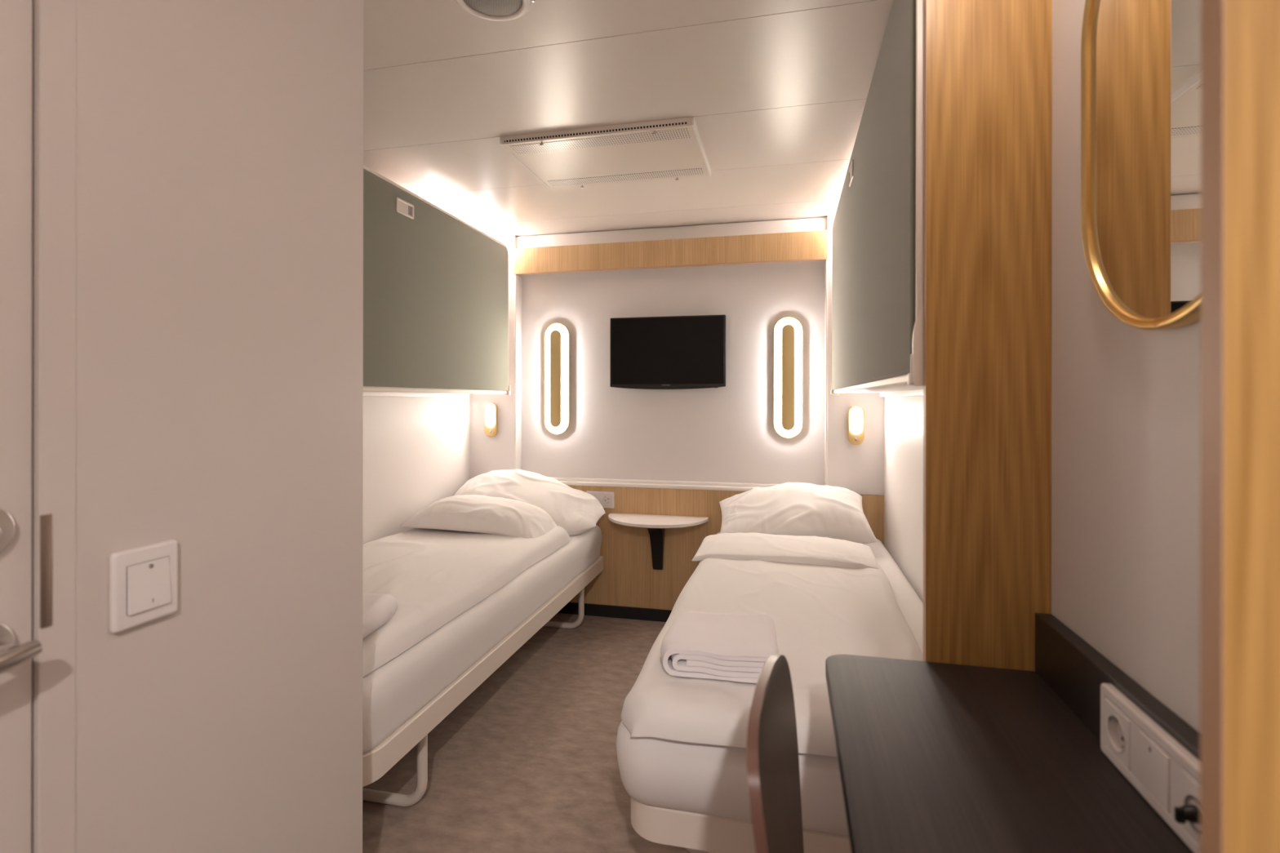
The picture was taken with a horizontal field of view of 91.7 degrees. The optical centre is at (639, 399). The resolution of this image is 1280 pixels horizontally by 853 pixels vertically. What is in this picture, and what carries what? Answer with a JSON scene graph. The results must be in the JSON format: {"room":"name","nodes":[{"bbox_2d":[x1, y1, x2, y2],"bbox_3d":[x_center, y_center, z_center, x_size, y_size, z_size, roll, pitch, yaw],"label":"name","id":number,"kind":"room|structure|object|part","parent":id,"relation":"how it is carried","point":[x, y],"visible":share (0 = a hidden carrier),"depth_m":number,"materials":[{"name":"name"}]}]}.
{"room":"ship cabin","nodes":[
{"label":"ship cabin","id":0,"kind":"room"},
{"bbox_2d":[75,0,363,852],"bbox_3d":[-1.331,0.124,0.213,0.931,2.110,2.509,0,0,13],"label":"wall","id":1,"kind":"structure","parent":0,"point":[220,143],"depth_m":1.00,"materials":[{"name":"white paint"}]},
{"bbox_2d":[0,0,42,852],"bbox_3d":[-0.818,0.180,0.326,0.106,1.980,0.862,0,0,13],"label":"door","id":2,"kind":"structure","parent":1,"relation":"in","point":[17,647],"depth_m":0.73,"materials":[{"name":"grey plastic"}]},
{"bbox_3d":[-0.722,0.290,0.642,0.061,0.038,0.145,0,0,13],"label":"lever handle","id":3,"kind":"part","parent":2,"relation":"part of","materials":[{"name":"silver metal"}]},
{"bbox_2d":[31,0,76,852],"bbox_3d":[-0.745,0.170,0.776,0.054,2.020,0.040,0,0,13],"label":"trim","id":4,"kind":"structure","parent":1,"relation":"attached to","point":[54,91],"depth_m":0.77,"materials":[{"name":"grey plastic"}]},
{"bbox_3d":[-0.724,0.208,0.757,0.004,0.137,0.012,0,0,13],"label":"strike plate","id":5,"kind":"part","parent":4,"relation":"part of","materials":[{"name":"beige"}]},
{"bbox_2d":[109,540,177,633],"bbox_3d":[-0.691,0.259,0.870,0.016,0.107,0.091,0,0,13],"label":"light switch","id":6,"kind":"object","parent":1,"relation":"attached to","point":[144,580],"visible":1,"depth_m":0.86,"materials":[{"name":"white plastic"}]},
{"bbox_2d":[363,393,470,544],"bbox_3d":[-1.222,0.124,2.614,0.050,2.110,2.216,0,0,13],"label":"wall","id":7,"kind":"structure","parent":0,"point":[416,450],"depth_m":2.98,"materials":[{"name":"white paint"}]},
{"bbox_2d":[363,164,510,397],"bbox_3d":[-1.075,-0.434,2.510,0.284,0.838,1.960,0,0,13],"label":"folding berth","id":8,"kind":"object","parent":7,"relation":"attached to","point":[436,284],"visible":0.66,"depth_m":2.65,"materials":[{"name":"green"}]},
{"bbox_3d":[-0.938,-0.765,2.482,0.005,0.058,0.116,0,0,13],"label":"recessed handle","id":9,"kind":"part","parent":8,"relation":"part of","materials":[{"name":"silver metal"}]},
{"bbox_2d":[363,386,506,393],"bbox_3d":[-1.081,-0.049,2.520,0.268,0.028,1.916,0,0,13],"label":"light strip","id":10,"kind":"object","parent":8,"relation":"on","point":[366,389],"depth_m":2.78,"materials":[{"name":"white paint"}]},
{"bbox_2d":[470,235,519,479],"bbox_3d":[-0.833,-0.230,3.571,0.272,1.400,0.075,0,0,13],"label":"wall","id":11,"kind":"structure","parent":0,"point":[487,454],"depth_m":3.52,"materials":[{"name":"white paint"}]},
{"bbox_2d":[484,402,497,436],"bbox_3d":[-0.845,0.112,3.521,0.077,0.196,0.027,0,0,13],"label":"reading lamp","id":12,"kind":"object","parent":11,"relation":"attached to","point":[491,409],"visible":1,"depth_m":3.51,"materials":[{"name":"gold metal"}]},
{"bbox_2d":[485,403,494,426],"bbox_3d":[-0.847,0.088,3.511,0.056,0.134,0.007,0,0,13],"label":"diffuser","id":13,"kind":"object","parent":12,"relation":"attached to","point":[490,407],"depth_m":3.51,"materials":[{"name":"white plastic"}]},
{"bbox_2d":[362,613,689,852],"bbox_3d":[-0.403,1.205,1.108,2.434,0.050,4.875,0,0,13],"label":"floor","id":14,"kind":"structure","parent":0,"point":[527,762],"depth_m":2.01,"materials":[{"name":"carpet"}]},
{"bbox_2d":[362,555,603,807],"bbox_3d":[-0.809,1.012,2.498,0.800,0.334,1.974,0,0,13],"label":"frame","id":15,"kind":"object","parent":14,"relation":"on","point":[380,760],"visible":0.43,"depth_m":1.82,"materials":[{"name":"beige metal"}]},
{"bbox_2d":[362,524,602,753],"bbox_3d":[-0.813,0.756,2.466,0.798,0.178,2.014,0,0,13],"label":"mattress","id":16,"kind":"object","parent":15,"relation":"on","point":[396,691],"visible":0.24,"depth_m":1.88,"materials":[{"name":"white fabric"}]},
{"bbox_2d":[362,494,571,677],"bbox_3d":[-0.857,0.566,2.325,0.773,0.214,1.650,0,0,13],"label":"duvet","id":17,"kind":"object","parent":16,"relation":"on","point":[459,551],"visible":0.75,"depth_m":2.37,"materials":[{"name":"white fabric"}]},
{"bbox_2d":[362,593,397,638],"bbox_3d":[-0.800,0.563,1.590,0.266,0.073,0.268,0,0,6],"label":"towel","id":18,"kind":"object","parent":17,"relation":"on","point":[378,610],"visible":0.12,"depth_m":1.61,"materials":[{"name":"white fabric"}]},
{"bbox_2d":[454,469,605,535],"bbox_3d":[-0.589,0.524,3.253,0.811,0.305,0.405,0,0,13],"label":"pillow","id":19,"kind":"object","parent":16,"relation":"on","point":[577,512],"visible":0.67,"depth_m":3.17,"materials":[{"name":"white fabric"}]},
{"bbox_2d":[631,797,851,852],"bbox_3d":[0.579,1.014,2.174,0.800,0.334,1.974,0,0,13],"label":"bed base","id":20,"kind":"object","parent":14,"relation":"on","point":[695,833],"visible":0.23,"depth_m":1.27,"materials":[{"name":"beige fabric"}]},
{"bbox_2d":[616,532,923,836],"bbox_3d":[0.559,0.757,2.146,0.818,0.178,2.014,0,0,13],"label":"mattress","id":21,"kind":"object","parent":20,"relation":"on","point":[711,780],"visible":0.3,"depth_m":1.23,"materials":[{"name":"white fabric"}]},
{"bbox_2d":[621,532,923,756],"bbox_3d":[0.450,0.624,1.929,0.744,0.101,1.581,0,0,13],"label":"duvet","id":22,"kind":"object","parent":21,"relation":"on","point":[824,597],"visible":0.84,"depth_m":1.70,"materials":[{"name":"white fabric"}]},
{"bbox_2d":[660,610,778,683],"bbox_3d":[0.195,0.576,1.486,0.269,0.073,0.272,0,0,13],"label":"towel","id":23,"kind":"object","parent":22,"relation":"on","point":[734,647],"visible":0.95,"depth_m":1.39,"materials":[{"name":"white fabric"}]},
{"bbox_2d":[719,482,877,544],"bbox_3d":[0.715,0.536,2.923,0.722,0.272,0.435,0,0,13],"label":"pillow","id":24,"kind":"object","parent":21,"relation":"on","point":[787,508],"visible":0.79,"depth_m":2.80,"materials":[{"name":"white fabric"}]},
{"bbox_2d":[746,654,804,852],"bbox_3d":[0.353,0.771,0.734,0.435,0.824,0.401,0,0,13],"label":"desk chair","id":25,"kind":"object","parent":14,"relation":"on","point":[773,774],"visible":1,"depth_m":0.76,"materials":[{"name":"brown"}]},
{"bbox_2d":[923,0,1052,671],"bbox_3d":[0.595,0.126,1.070,0.195,2.110,0.020,0,0,13],"label":"wood panel","id":26,"kind":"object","parent":14,"relation":"on","point":[988,64],"depth_m":1.06,"materials":[{"name":"brown wood"}]},
{"bbox_2d":[1200,0,1279,852],"bbox_3d":[0.423,0.126,0.335,0.195,2.110,0.019,0,0,13],"label":"door frame","id":27,"kind":"structure","parent":14,"relation":"on","point":[1240,423],"depth_m":0.35,"materials":[{"name":"brown wood"}]},
{"bbox_2d":[363,0,893,236],"bbox_3d":[-0.400,-0.955,1.108,2.434,0.050,4.875,0,0,13],"label":"ceiling","id":28,"kind":"structure","parent":0,"point":[775,92],"depth_m":1.91,"materials":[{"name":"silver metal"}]},
{"bbox_2d":[454,0,535,21],"bbox_3d":[-0.339,-0.925,1.427,0.183,0.014,0.180,0,0,13],"label":"ceiling speaker","id":29,"kind":"object","parent":28,"relation":"attached to","point":[491,10],"visible":1,"depth_m":1.46,"materials":[{"name":"white paint"}]},
{"bbox_2d":[463,0,522,16],"bbox_3d":[-0.340,-0.921,1.427,0.136,0.006,0.136,0,0,13],"label":"grille","id":30,"kind":"object","parent":29,"relation":"attached to","point":[476,7],"depth_m":1.46,"materials":[{"name":"white metal"}]},
{"bbox_2d":[500,116,711,189],"bbox_3d":[-0.104,-0.913,2.356,0.692,0.036,0.492,0,0,13],"label":"ceiling vent panel","id":31,"kind":"object","parent":28,"relation":"attached to","point":[668,148],"visible":1,"depth_m":2.28,"materials":[{"name":"white paint"}]},
{"bbox_2d":[520,260,825,485],"bbox_3d":[0.136,0.126,3.408,2.334,2.110,0.050,0,0,13],"label":"wall","id":32,"kind":"structure","parent":0,"point":[727,433],"depth_m":3.37,"materials":[{"name":"white paint"}]},
{"bbox_2d":[514,274,521,469],"bbox_3d":[-0.696,-0.120,3.537,0.013,1.176,0.078,0,0,13],"label":"trim","id":33,"kind":"structure","parent":32,"relation":"attached to","point":[517,279],"depth_m":3.52,"materials":[{"name":"white paint"}]},
{"bbox_2d":[543,322,569,435],"bbox_3d":[-0.468,-0.119,3.500,0.151,0.631,0.046,0,0,13],"label":"wall sconce","id":34,"kind":"object","parent":32,"relation":"attached to","point":[557,335],"visible":1,"depth_m":3.48,"materials":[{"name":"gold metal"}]},
{"bbox_2d":[586,490,614,508],"bbox_3d":[-0.218,0.543,3.382,0.160,0.089,0.012,0,0,13],"label":"wall socket","id":35,"kind":"object","parent":32,"relation":"attached to","point":[606,499],"visible":0.7,"depth_m":3.37,"materials":[{"name":"white plastic"}]},
{"bbox_2d":[557,602,671,622],"bbox_3d":[0.120,1.149,3.344,2.234,0.064,0.083,0,0,13],"label":"baseboard","id":36,"kind":"structure","parent":32,"relation":"attached to","point":[593,610],"depth_m":3.36,"materials":[{"name":"black"}]},
{"bbox_2d":[608,512,708,569],"bbox_3d":[0.069,0.759,3.189,0.536,0.291,0.257,0,0,13],"label":"table","id":37,"kind":"object","parent":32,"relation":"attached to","point":[655,525],"visible":1,"depth_m":3.23,"materials":[{"name":"white laminate"}]},
{"bbox_2d":[549,476,778,491],"bbox_3d":[0.126,0.455,3.339,1.678,0.032,0.089,0,0,13],"label":"trim","id":38,"kind":"structure","parent":32,"relation":"attached to","point":[737,486],"depth_m":3.32,"materials":[{"name":"white paint"}]},
{"bbox_2d":[609,314,725,389],"bbox_3d":[0.150,-0.250,3.341,0.624,0.388,0.076,0,0,13],"label":"television","id":39,"kind":"object","parent":32,"relation":"attached to","point":[671,352],"visible":1,"depth_m":3.30,"materials":[{"name":"black plastic"}]},
{"bbox_2d":[513,230,827,275],"bbox_3d":[0.124,-0.779,3.343,1.694,0.145,0.083,0,0,13],"label":"trim","id":40,"kind":"structure","parent":32,"relation":"attached to","point":[807,246],"depth_m":3.29,"materials":[{"name":"brown wood"}]},
{"bbox_2d":[516,217,826,248],"bbox_3d":[0.128,-0.888,3.359,1.694,0.074,0.051,0,0,13],"label":"trim","id":41,"kind":"structure","parent":32,"relation":"attached to","point":[809,224],"depth_m":3.32,"materials":[{"name":"white paint"}]},
{"bbox_2d":[567,484,884,609],"bbox_3d":[0.121,0.794,3.348,2.234,0.650,0.075,0,0,13],"label":"wood wall panel","id":42,"kind":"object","parent":32,"relation":"attached to","point":[628,578],"depth_m":3.32,"materials":[{"name":"brown wood"}]},
{"bbox_2d":[773,316,803,438],"bbox_3d":[0.766,-0.116,3.212,0.151,0.631,0.046,0,0,13],"label":"wall sconce","id":43,"kind":"object","parent":32,"relation":"attached to","point":[788,331],"visible":1,"depth_m":3.19,"materials":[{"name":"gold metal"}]},
{"bbox_2d":[824,259,827,484],"bbox_3d":[0.946,-0.118,3.154,0.010,1.176,0.078,0,0,13],"label":"trim","id":44,"kind":"structure","parent":32,"relation":"attached to","point":[826,260],"depth_m":3.12,"materials":[{"name":"white paint"}]},
{"bbox_2d":[826,214,884,495],"bbox_3d":[1.079,-0.228,3.124,0.268,1.400,0.075,0,0,13],"label":"wall","id":45,"kind":"structure","parent":0,"point":[857,468],"depth_m":3.09,"materials":[{"name":"white paint"}]},
{"bbox_2d":[847,405,864,444],"bbox_3d":[1.069,0.126,3.074,0.077,0.196,0.027,0,0,13],"label":"reading lamp","id":46,"kind":"object","parent":45,"relation":"attached to","point":[855,414],"visible":1,"depth_m":3.06,"materials":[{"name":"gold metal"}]},
{"bbox_2d":[850,406,862,434],"bbox_3d":[1.067,0.102,3.064,0.056,0.134,0.007,0,0,13],"label":"diffuser","id":47,"kind":"object","parent":46,"relation":"attached to","point":[855,411],"depth_m":3.06,"materials":[{"name":"white plastic"}]},
{"bbox_2d":[884,395,923,603],"bbox_3d":[1.004,0.127,2.103,0.050,2.110,2.198,0,0,13],"label":"wall","id":48,"kind":"structure","parent":0,"point":[903,415],"depth_m":2.51,"materials":[{"name":"white paint"}]},
{"bbox_2d":[831,0,924,396],"bbox_3d":[0.834,-0.452,2.047,0.256,0.874,1.992,0,0,13],"label":"folding berth","id":49,"kind":"object","parent":48,"relation":"attached to","point":[877,304],"visible":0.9,"depth_m":1.40,"materials":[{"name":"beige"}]},
{"bbox_3d":[0.727,-0.781,2.141,0.005,0.058,0.116,0,0,13],"label":"recessed handle","id":50,"kind":"part","parent":49,"relation":"part of","materials":[{"name":"silver metal"}]},
{"bbox_3d":[0.789,-0.452,2.064,0.135,0.838,1.978,0,0,13],"label":"berth frame","id":51,"kind":"part","parent":49,"relation":"part of","materials":[{"name":"beige"}]},
{"bbox_2d":[834,373,923,392],"bbox_3d":[0.845,-0.049,2.060,0.240,0.028,1.936,0,0,13],"label":"light strip","id":52,"kind":"object","parent":49,"relation":"on","point":[860,383],"depth_m":1.84,"materials":[{"name":"white paint"}]},
{"bbox_2d":[1051,0,1200,733],"bbox_3d":[0.421,0.126,-0.192,0.040,2.110,2.517,0,0,13],"label":"wall","id":53,"kind":"structure","parent":0,"point":[1126,399],"depth_m":0.83,"materials":[{"name":"white paint"}]},
{"bbox_2d":[825,613,1199,852],"bbox_3d":[0.426,0.444,0.722,0.365,0.173,0.734,0,0,13],"label":"desk","id":54,"kind":"object","parent":53,"relation":"attached to","point":[933,757],"depth_m":0.76,"materials":[{"name":"laminate"}]},
{"bbox_3d":[0.572,0.409,0.687,0.014,0.089,0.242,0,0,13],"label":"socket strip","id":55,"kind":"part","parent":54,"relation":"part of","materials":[{"name":"white plastic"}]},
{"bbox_2d":[1173,804,1199,823],"bbox_3d":[0.541,0.410,0.615,0.019,0.018,0.015,0,0,13],"label":"plug","id":56,"kind":"object","parent":54,"relation":"attached to","point":[1189,813],"visible":0.98,"depth_m":0.61,"materials":[{"name":"black plastic"}]},
{"bbox_2d":[1035,613,1199,760],"bbox_3d":[0.592,0.407,0.683,0.025,0.099,0.734,0,0,13],"label":"backsplash","id":57,"kind":"structure","parent":53,"relation":"attached to","point":[1073,669],"depth_m":0.87,"materials":[{"name":"laminate"}]},
{"bbox_2d":[1080,0,1200,329],"bbox_3d":[0.600,-0.383,0.708,0.020,0.604,0.380,0,0,13],"label":"mirror","id":58,"kind":"object","parent":53,"relation":"attached to","point":[1140,60],"visible":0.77,"depth_m":0.75,"materials":[{"name":"gold glass"}]}
]}

